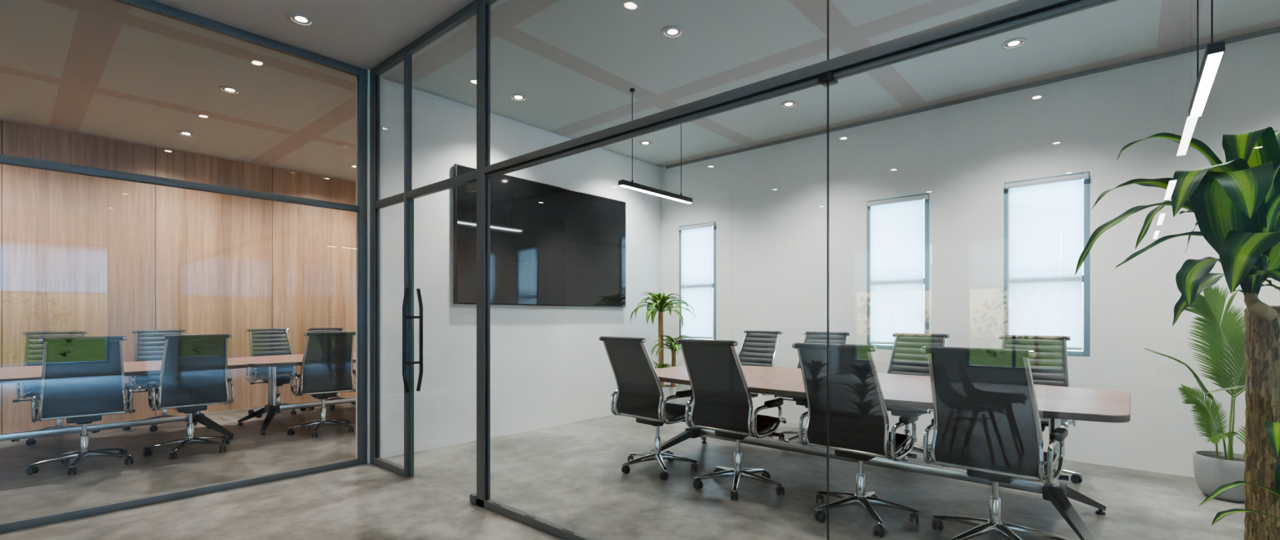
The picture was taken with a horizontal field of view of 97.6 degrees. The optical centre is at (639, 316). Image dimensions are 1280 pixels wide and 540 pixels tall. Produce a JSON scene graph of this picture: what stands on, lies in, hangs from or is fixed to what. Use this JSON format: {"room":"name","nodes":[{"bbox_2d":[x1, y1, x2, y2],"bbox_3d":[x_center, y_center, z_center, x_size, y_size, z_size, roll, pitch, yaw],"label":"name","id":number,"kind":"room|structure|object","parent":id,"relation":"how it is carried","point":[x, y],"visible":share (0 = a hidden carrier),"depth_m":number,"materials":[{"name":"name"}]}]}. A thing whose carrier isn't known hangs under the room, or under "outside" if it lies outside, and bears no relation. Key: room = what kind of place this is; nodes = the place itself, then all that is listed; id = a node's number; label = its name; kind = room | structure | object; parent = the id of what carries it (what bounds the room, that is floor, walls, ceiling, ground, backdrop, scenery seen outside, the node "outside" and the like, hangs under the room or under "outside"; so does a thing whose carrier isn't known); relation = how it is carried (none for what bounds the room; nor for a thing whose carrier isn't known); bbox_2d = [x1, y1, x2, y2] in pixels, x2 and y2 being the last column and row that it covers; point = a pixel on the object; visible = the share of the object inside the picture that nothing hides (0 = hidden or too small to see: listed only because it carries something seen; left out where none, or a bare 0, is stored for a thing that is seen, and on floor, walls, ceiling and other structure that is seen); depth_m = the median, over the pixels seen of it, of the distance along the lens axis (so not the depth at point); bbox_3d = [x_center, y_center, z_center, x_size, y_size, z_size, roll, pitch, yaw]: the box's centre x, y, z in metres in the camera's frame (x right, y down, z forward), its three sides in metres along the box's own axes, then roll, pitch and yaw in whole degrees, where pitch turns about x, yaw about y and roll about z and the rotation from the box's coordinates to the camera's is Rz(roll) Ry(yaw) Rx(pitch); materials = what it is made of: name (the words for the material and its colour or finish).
{"room":"office","nodes":[
{"label":"office","id":0,"kind":"room"},
{"bbox_2d":[0,120,355,433],"bbox_3d":[-5.908,-0.415,6.702,0.200,3.230,9.500,0,0,41],"label":"wall","id":1,"kind":"structure","parent":0,"point":[100,256],"depth_m":6.70,"materials":[{"name":"brown wood"}]},
{"bbox_2d":[0,0,367,533],"bbox_3d":[-4.100,-0.415,2.518,0.046,3.230,5.586,0,0,41],"label":"glass wall","id":2,"kind":"structure","parent":0,"point":[150,6],"depth_m":4.05,"materials":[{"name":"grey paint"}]},
{"bbox_2d":[382,78,661,457],"bbox_3d":[-1.028,-0.415,6.218,0.160,3.230,3.800,0,0,41],"label":"wall","id":3,"kind":"structure","parent":0,"point":[550,366],"depth_m":5.45,"materials":[{"name":"white paint"}]},
{"bbox_2d":[453,163,626,306],"bbox_3d":[-0.966,-0.780,6.123,0.058,1.310,2.340,0,0,41],"label":"wall screen","id":4,"kind":"object","parent":3,"relation":"attached to","point":[551,245],"visible":1,"depth_m":5.99,"materials":[{"name":"black glass"}]},
{"bbox_2d":[0,396,1245,539],"bbox_3d":[-1.525,1.260,-0.027,15.660,0.120,14.350,0,0,41],"label":"floor","id":5,"kind":"structure","parent":0,"point":[570,475],"depth_m":3.92,"materials":[{"name":"concrete"}]},
{"bbox_2d":[10,330,99,444],"bbox_3d":[-5.821,0.673,5.595,0.683,1.054,0.622,0,0,41],"label":"office chair","id":6,"kind":"object","parent":5,"relation":"on","point":[33,351],"visible":0.32,"depth_m":5.61,"materials":[{"name":"silver metal"}]},
{"bbox_2d":[26,335,135,475],"bbox_3d":[-4.433,0.673,4.452,0.617,1.054,0.716,0,0,-40],"label":"office chair","id":7,"kind":"object","parent":5,"relation":"on","point":[82,380],"visible":1,"depth_m":4.33,"materials":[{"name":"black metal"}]},
{"bbox_2d":[0,359,248,440],"bbox_3d":[-5.306,0.830,4.687,1.530,0.740,3.200,0,0,41],"label":"conference table","id":8,"kind":"object","parent":5,"relation":"on","point":[19,374],"visible":0.4,"depth_m":5.08,"materials":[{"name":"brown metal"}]},
{"bbox_2d":[122,328,196,431],"bbox_3d":[-5.285,0.673,6.182,0.717,1.054,0.636,0,0,43],"label":"office chair","id":9,"kind":"object","parent":5,"relation":"on","point":[148,344],"visible":0.34,"depth_m":6.26,"materials":[{"name":"silver metal"}]},
{"bbox_2d":[142,333,234,458],"bbox_3d":[-3.990,0.673,4.975,0.732,1.054,0.619,0,0,44],"label":"office chair","id":10,"kind":"object","parent":5,"relation":"on","point":[193,376],"visible":1,"depth_m":4.83,"materials":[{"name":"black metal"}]},
{"bbox_2d":[245,328,306,417],"bbox_3d":[-4.546,0.673,7.021,0.721,1.054,0.625,0,0,41],"label":"office chair","id":11,"kind":"object","parent":5,"relation":"on","point":[263,341],"visible":0.56,"depth_m":7.10,"materials":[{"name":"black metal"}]},
{"bbox_2d":[227,351,355,435],"bbox_3d":[-3.197,0.830,7.096,1.530,0.740,3.200,0,0,41],"label":"conference table","id":12,"kind":"object","parent":5,"relation":"on","point":[271,362],"visible":0.46,"depth_m":6.15,"materials":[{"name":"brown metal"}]},
{"bbox_2d":[287,331,355,437],"bbox_3d":[-3.290,0.673,5.820,0.624,1.054,0.728,0,0,-40],"label":"office chair","id":13,"kind":"object","parent":5,"relation":"on","point":[326,371],"visible":0.98,"depth_m":5.67,"materials":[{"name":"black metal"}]},
{"bbox_2d":[306,327,355,410],"bbox_3d":[-4.113,0.673,7.539,0.690,1.054,0.624,0,0,39],"label":"office chair","id":14,"kind":"object","parent":5,"relation":"on","point":[331,407],"visible":0.12,"depth_m":7.63,"materials":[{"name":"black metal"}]},
{"bbox_2d":[599,336,697,479],"bbox_3d":[0.095,0.673,4.402,0.625,1.054,0.721,0,0,43],"label":"office chair","id":15,"kind":"object","parent":5,"relation":"on","point":[640,394],"visible":0.95,"depth_m":4.26,"materials":[{"name":"grey leather"}]},
{"bbox_2d":[630,291,696,403],"bbox_3d":[0.292,0.443,6.817,0.922,1.513,0.693,0,0,41],"label":"dracaena","id":16,"kind":"object","parent":5,"relation":"on","point":[659,304],"visible":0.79,"depth_m":6.78,"materials":[{"name":"green plant"}]},
{"bbox_2d":[675,338,786,499],"bbox_3d":[0.676,0.673,3.901,0.636,1.054,0.733,0,0,41],"label":"office chair","id":17,"kind":"object","parent":5,"relation":"on","point":[722,401],"visible":1,"depth_m":3.77,"materials":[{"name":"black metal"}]},
{"bbox_2d":[737,329,782,435],"bbox_3d":[1.106,0.673,5.844,0.622,1.054,0.683,0,0,43],"label":"office chair","id":18,"kind":"object","parent":5,"relation":"on","point":[758,348],"visible":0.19,"depth_m":5.98,"materials":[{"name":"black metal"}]},
{"bbox_2d":[773,331,850,448],"bbox_3d":[1.631,0.673,5.361,0.636,1.054,0.717,0,0,40],"label":"office chair","id":19,"kind":"object","parent":5,"relation":"on","point":[835,337],"visible":0.14,"depth_m":5.49,"materials":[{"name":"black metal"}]},
{"bbox_2d":[791,342,919,537],"bbox_3d":[1.295,0.673,3.346,0.619,1.054,0.732,0,0,43],"label":"office chair","id":20,"kind":"object","parent":5,"relation":"on","point":[859,420],"visible":0.96,"depth_m":3.19,"materials":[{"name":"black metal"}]},
{"bbox_2d":[649,364,1130,539],"bbox_3d":[1.445,0.830,4.078,3.200,0.740,1.530,0,0,41],"label":"conference table","id":21,"kind":"object","parent":5,"relation":"on","point":[1055,402],"visible":0.5,"depth_m":3.45,"materials":[{"name":"brown wood"}]},
{"bbox_2d":[885,333,950,465],"bbox_3d":[2.298,0.673,4.770,0.624,1.054,0.728,0,0,41],"label":"office chair","id":22,"kind":"object","parent":5,"relation":"on","point":[907,357],"visible":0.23,"depth_m":4.95,"materials":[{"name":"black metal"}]},
{"bbox_2d":[921,346,1069,539],"bbox_3d":[1.830,0.673,2.914,0.624,1.054,0.728,0,0,44],"label":"office chair","id":23,"kind":"object","parent":5,"relation":"on","point":[986,422],"visible":1,"depth_m":2.76,"materials":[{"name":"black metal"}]},
{"bbox_2d":[998,334,1082,483],"bbox_3d":[2.953,0.673,4.234,0.630,1.054,0.711,0,0,39],"label":"office chair","id":24,"kind":"object","parent":5,"relation":"on","point":[1049,366],"visible":0.22,"depth_m":4.35,"materials":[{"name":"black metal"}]},
{"bbox_2d":[1074,126,1279,539],"bbox_3d":[1.917,0.274,1.827,0.955,1.852,0.497,0,0,-22],"label":"dracaena","id":25,"kind":"object","parent":5,"relation":"on","point":[1235,203],"visible":1,"depth_m":1.78,"materials":[{"name":"green plant"}]},
{"bbox_2d":[1144,284,1246,501],"bbox_3d":[3.764,0.487,3.723,1.029,1.425,0.336,0,0,0],"label":"potted palm","id":26,"kind":"object","parent":5,"relation":"on","point":[1212,469],"visible":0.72,"depth_m":3.71,"materials":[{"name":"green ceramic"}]},
{"bbox_2d":[0,0,1279,182],"bbox_3d":[-1.525,-2.105,-0.027,15.660,0.150,14.350,0,0,41],"label":"ceiling","id":27,"kind":"structure","parent":0,"point":[111,69],"depth_m":4.41,"materials":[{"name":"paint"}]},
{"bbox_2d":[176,130,195,136],"bbox_3d":[-5.016,-2.026,6.187,0.164,0.009,0.164,0,0,41],"label":"recessed light","id":28,"kind":"object","parent":27,"relation":"in","point":[180,132],"visible":1,"depth_m":6.18,"materials":[{"name":"grey"}]},
{"bbox_2d":[218,85,241,93],"bbox_3d":[-3.662,-2.026,5.002,0.164,0.009,0.164,0,0,41],"label":"recessed light","id":29,"kind":"object","parent":27,"relation":"in","point":[230,90],"visible":1,"depth_m":5.00,"materials":[{"name":"grey"}]},
{"bbox_2d":[287,12,315,26],"bbox_3d":[-2.308,-2.026,3.816,0.164,0.009,0.164,0,0,41],"label":"recessed light","id":30,"kind":"object","parent":27,"relation":"in","point":[300,19],"visible":1,"depth_m":3.81,"materials":[{"name":"grey"}]},
{"bbox_2d":[509,93,527,101],"bbox_3d":[-1.122,-2.026,5.170,0.164,0.009,0.164,0,0,41],"label":"recessed light","id":31,"kind":"object","parent":27,"relation":"in","point":[517,97],"visible":1,"depth_m":5.17,"materials":[{"name":"grey"}]},
{"bbox_2d":[638,140,652,145],"bbox_3d":[0.064,-2.026,6.524,0.164,0.009,0.164,0,0,41],"label":"recessed light","id":32,"kind":"object","parent":27,"relation":"in","point":[643,142],"visible":1,"depth_m":6.51,"materials":[{"name":"grey"}]},
{"bbox_2d":[617,88,692,203],"bbox_3d":[0.169,-1.588,5.262,0.056,0.884,1.030,0,0,41],"label":"pendant lamp","id":33,"kind":"object","parent":27,"relation":"hanging from","point":[631,184],"visible":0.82,"depth_m":5.17,"materials":[{"name":"black metal"}]},
{"bbox_2d":[618,184,691,203],"bbox_3d":[0.169,-1.149,5.262,0.046,0.005,1.014,0,0,41],"label":"diffuser","id":34,"kind":"object","parent":33,"relation":"attached to","point":[635,187],"depth_m":5.22,"materials":[{"name":"white plastic"}]},
{"bbox_2d":[661,25,684,38],"bbox_3d":[0.232,-2.026,3.984,0.164,0.009,0.164,0,0,41],"label":"recessed light","id":35,"kind":"object","parent":27,"relation":"in","point":[670,32],"visible":1,"depth_m":3.98,"materials":[{"name":"grey"}]},
{"bbox_2d":[779,100,797,107],"bbox_3d":[1.418,-2.026,5.338,0.164,0.009,0.164,0,0,41],"label":"recessed light","id":36,"kind":"object","parent":27,"relation":"in","point":[790,104],"visible":1,"depth_m":5.33,"materials":[{"name":"grey"}]},
{"bbox_2d":[1000,37,1026,48],"bbox_3d":[2.772,-2.026,4.152,0.164,0.009,0.164,0,0,41],"label":"recessed light","id":37,"kind":"object","parent":27,"relation":"in","point":[1013,43],"visible":1,"depth_m":4.14,"materials":[{"name":"grey"}]},
{"bbox_2d":[1188,0,1225,117],"bbox_3d":[2.846,-1.588,2.825,0.056,0.884,1.030,0,0,41],"label":"pendant lamp","id":38,"kind":"object","parent":27,"relation":"hanging from","point":[1214,52],"visible":1,"depth_m":2.70,"materials":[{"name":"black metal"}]},
{"bbox_2d":[1190,52,1222,117],"bbox_3d":[2.846,-1.149,2.825,0.046,0.005,1.014,0,0,41],"label":"diffuser","id":39,"kind":"object","parent":38,"relation":"attached to","point":[1212,60],"depth_m":2.74,"materials":[{"name":"white plastic"}]},
{"bbox_2d":[662,384,678,403],"bbox_3d":[0.319,1.020,6.846,0.296,0.360,0.296,0,0,41],"label":"pot","id":40,"kind":"object","parent":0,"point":[668,389],"depth_m":6.72,"materials":[{"name":"grey ceramic"}]},
{"bbox_2d":[369,0,1117,539],"bbox_3d":[0.620,-0.415,2.153,7.505,3.230,0.064,0,0,41],"label":"glass wall","id":41,"kind":"structure","parent":0,"point":[1019,14],"depth_m":3.37,"materials":[{"name":"grey metal"}]},
{"bbox_2d":[355,69,382,462],"bbox_3d":[-2.285,-0.415,4.718,0.245,3.230,0.112,0,0,41],"label":"trim","id":42,"kind":"structure","parent":41,"relation":"attached to","point":[368,70],"depth_m":4.67,"materials":[{"name":"grey paint"}]},
{"bbox_2d":[402,179,476,503],"bbox_3d":[-1.379,0.156,3.903,0.926,2.076,0.158,0,0,41],"label":"door","id":43,"kind":"structure","parent":41,"relation":"in","point":[471,185],"depth_m":4.18,"materials":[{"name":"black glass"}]},
{"bbox_2d":[661,31,1279,476],"bbox_3d":[1.718,-0.415,6.485,11.960,3.230,0.220,0,0,41],"label":"wall","id":44,"kind":"structure","parent":0,"point":[767,205],"depth_m":5.02,"materials":[{"name":"white paint"}]},
{"bbox_2d":[677,221,715,339],"bbox_3d":[0.776,-0.438,7.246,0.580,1.525,0.215,0,0,41],"label":"window","id":45,"kind":"structure","parent":44,"relation":"in","point":[696,285],"depth_m":7.17,"materials":[{"name":"white glass"}]},
{"bbox_2d":[866,192,928,349],"bbox_3d":[2.608,-0.438,5.642,0.590,1.525,0.215,0,0,41],"label":"window","id":46,"kind":"structure","parent":44,"relation":"in","point":[895,281],"depth_m":5.59,"materials":[{"name":"white glass"}]},
{"bbox_2d":[665,26,1279,168],"bbox_3d":[3.168,-2.011,5.059,7.500,0.035,0.011,0,0,41],"label":"trim","id":47,"kind":"structure","parent":44,"relation":"attached to","point":[1273,30],"depth_m":4.95,"materials":[{"name":"grey metal"}]},
{"bbox_2d":[1004,171,1089,356],"bbox_3d":[3.514,-0.438,4.848,0.600,1.525,0.215,0,0,41],"label":"window","id":48,"kind":"structure","parent":44,"relation":"in","point":[1042,216],"depth_m":4.79,"materials":[{"name":"white glass"}]},
{"bbox_2d":[1192,449,1244,501],"bbox_3d":[3.909,1.061,3.728,0.326,0.278,0.326,0,0,41],"label":"pot","id":49,"kind":"object","parent":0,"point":[1212,470],"depth_m":3.67,"materials":[{"name":"grey ceramic"}]},
{"label":"outside","id":50,"kind":"structure","parent":0,"visible":0},
{"bbox_2d":[695,337,1083,350],"bbox_3d":[0.467,1.450,-7.056,70.000,0.200,70.000,0,0,41],"label":"ground","id":51,"kind":"structure","parent":50,"point":[695,338],"depth_m":27.92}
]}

